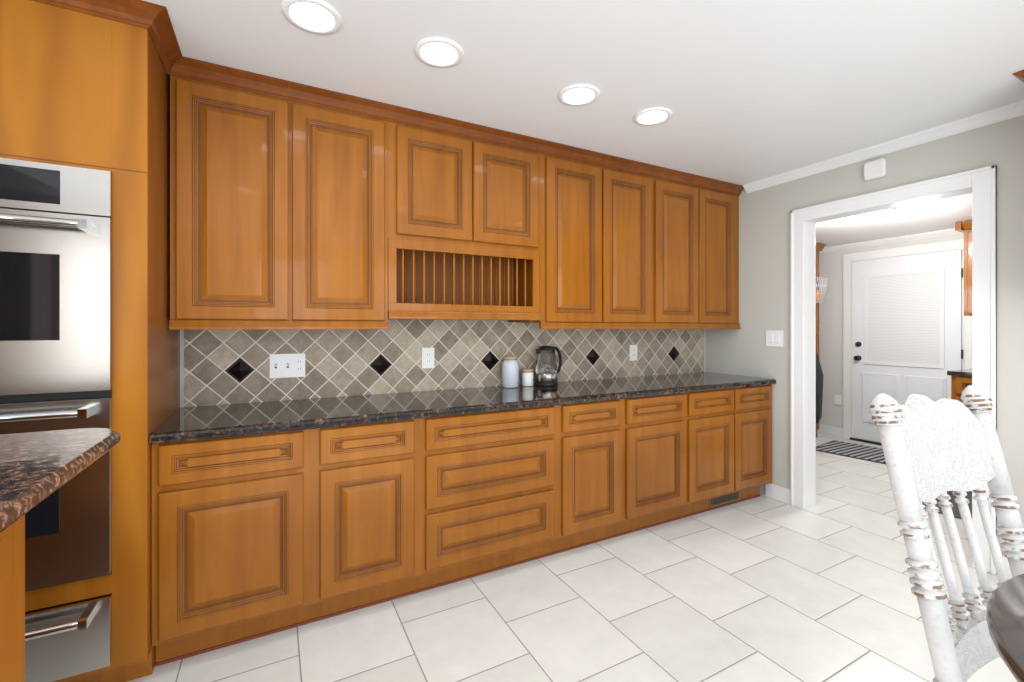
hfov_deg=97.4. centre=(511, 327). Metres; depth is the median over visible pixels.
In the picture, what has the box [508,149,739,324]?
upper cabinet
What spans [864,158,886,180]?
smoke detector
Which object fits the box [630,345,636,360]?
electrical outlet
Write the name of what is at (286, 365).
outlet
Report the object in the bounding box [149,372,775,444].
countertop
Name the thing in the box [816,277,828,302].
basket
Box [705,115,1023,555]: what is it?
wall
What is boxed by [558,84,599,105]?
recessed light
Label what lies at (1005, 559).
baseboard
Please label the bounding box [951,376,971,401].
base cabinet
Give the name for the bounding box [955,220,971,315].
upper cabinet
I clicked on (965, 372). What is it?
countertop
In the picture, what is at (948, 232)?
crown molding
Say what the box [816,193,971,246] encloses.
ceiling
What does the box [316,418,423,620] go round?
base cabinet
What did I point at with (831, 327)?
wall
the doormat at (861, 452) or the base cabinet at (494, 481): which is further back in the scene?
the doormat at (861, 452)
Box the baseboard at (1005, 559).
[1002,556,1011,578]
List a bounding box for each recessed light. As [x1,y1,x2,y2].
[281,0,341,34]
[414,37,463,67]
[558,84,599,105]
[633,107,672,125]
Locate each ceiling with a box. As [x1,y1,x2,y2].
[142,0,1023,185]
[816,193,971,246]
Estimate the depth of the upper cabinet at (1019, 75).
2.02 m
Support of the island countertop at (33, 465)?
on the kitchen island
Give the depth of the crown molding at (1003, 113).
2.74 m
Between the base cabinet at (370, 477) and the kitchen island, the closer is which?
the kitchen island
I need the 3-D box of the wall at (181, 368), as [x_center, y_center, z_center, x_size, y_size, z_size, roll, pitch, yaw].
[-0.954,0.080,2.655,6.000,2.460,0.120,0,0,-28]
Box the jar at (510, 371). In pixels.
[502,356,518,387]
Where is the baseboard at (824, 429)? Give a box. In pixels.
[817,424,842,436]
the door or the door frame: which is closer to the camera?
the door frame
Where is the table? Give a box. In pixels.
[986,574,1023,681]
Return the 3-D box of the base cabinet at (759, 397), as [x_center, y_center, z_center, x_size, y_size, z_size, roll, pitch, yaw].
[1.667,0.872,3.620,0.456,0.876,0.630,0,0,-28]
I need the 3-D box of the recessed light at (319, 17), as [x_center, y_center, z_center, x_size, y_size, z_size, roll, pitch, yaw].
[-0.734,-1.145,1.656,0.206,0.008,0.206,0,0,-28]
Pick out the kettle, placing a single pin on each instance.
(547, 372)
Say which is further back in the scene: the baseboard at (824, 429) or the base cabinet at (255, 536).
the baseboard at (824, 429)
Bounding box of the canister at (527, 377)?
[522,369,533,385]
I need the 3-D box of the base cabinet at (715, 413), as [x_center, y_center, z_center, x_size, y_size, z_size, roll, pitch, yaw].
[1.241,0.872,3.394,0.477,0.876,0.630,0,0,-28]
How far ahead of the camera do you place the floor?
2.04 m
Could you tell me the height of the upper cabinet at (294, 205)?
1.063 m
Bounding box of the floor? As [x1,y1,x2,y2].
[127,432,1016,681]
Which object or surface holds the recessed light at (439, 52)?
in the ceiling at (747, 91)
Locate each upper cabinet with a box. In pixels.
[168,69,395,324]
[384,105,543,260]
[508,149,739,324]
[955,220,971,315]
[1013,70,1023,82]
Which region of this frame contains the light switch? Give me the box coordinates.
[766,330,782,346]
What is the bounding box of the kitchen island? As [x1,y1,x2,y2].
[0,520,24,681]
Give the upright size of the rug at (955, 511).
0.010 m
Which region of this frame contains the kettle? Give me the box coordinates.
[535,346,561,385]
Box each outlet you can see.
[270,353,304,377]
[422,348,433,368]
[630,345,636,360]
[834,394,841,404]
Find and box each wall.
[180,319,704,406]
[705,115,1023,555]
[819,234,963,427]
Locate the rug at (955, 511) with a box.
[922,491,971,518]
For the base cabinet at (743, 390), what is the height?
0.876 m
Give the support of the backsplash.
attached to the wall at (181, 368)
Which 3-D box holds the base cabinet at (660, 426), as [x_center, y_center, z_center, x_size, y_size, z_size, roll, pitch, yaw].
[0.786,0.872,3.152,0.554,0.876,0.630,0,0,-28]
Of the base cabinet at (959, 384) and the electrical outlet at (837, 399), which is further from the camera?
the electrical outlet at (837, 399)
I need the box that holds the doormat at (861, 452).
[816,440,885,463]
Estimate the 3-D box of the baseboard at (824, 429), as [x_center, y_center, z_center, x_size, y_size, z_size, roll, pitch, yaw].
[4.467,1.258,4.439,0.012,0.105,2.980,0,0,-28]
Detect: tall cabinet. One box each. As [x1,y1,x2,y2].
[0,0,182,681]
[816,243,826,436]
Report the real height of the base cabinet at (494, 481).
0.876 m
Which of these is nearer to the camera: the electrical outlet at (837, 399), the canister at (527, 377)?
the canister at (527, 377)
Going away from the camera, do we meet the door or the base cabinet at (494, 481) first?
the base cabinet at (494, 481)
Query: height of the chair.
1.156 m
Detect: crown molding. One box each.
[743,100,1023,192]
[819,228,963,252]
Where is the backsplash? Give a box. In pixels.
[184,319,703,406]
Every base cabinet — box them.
[152,429,315,666]
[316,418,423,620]
[424,405,563,590]
[564,398,627,550]
[628,392,691,532]
[692,388,739,514]
[740,387,747,501]
[748,385,771,499]
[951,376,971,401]
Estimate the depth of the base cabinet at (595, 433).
2.66 m
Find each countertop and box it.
[0,428,119,539]
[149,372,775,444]
[947,368,971,376]
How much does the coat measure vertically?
0.990 m
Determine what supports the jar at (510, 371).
on the countertop at (181, 424)
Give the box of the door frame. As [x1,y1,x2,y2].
[790,165,996,574]
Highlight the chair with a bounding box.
[870,385,1023,681]
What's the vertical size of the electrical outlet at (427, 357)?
0.128 m
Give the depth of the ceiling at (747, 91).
1.97 m
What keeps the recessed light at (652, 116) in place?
in the ceiling at (747, 91)
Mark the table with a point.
(1005, 615)
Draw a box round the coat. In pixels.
[816,353,823,423]
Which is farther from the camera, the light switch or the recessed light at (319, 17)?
the light switch
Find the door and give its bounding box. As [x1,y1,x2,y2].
[843,239,971,445]
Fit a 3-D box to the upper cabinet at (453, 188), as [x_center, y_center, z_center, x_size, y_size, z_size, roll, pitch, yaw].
[-0.310,-0.814,2.728,0.940,0.669,0.349,0,0,-28]

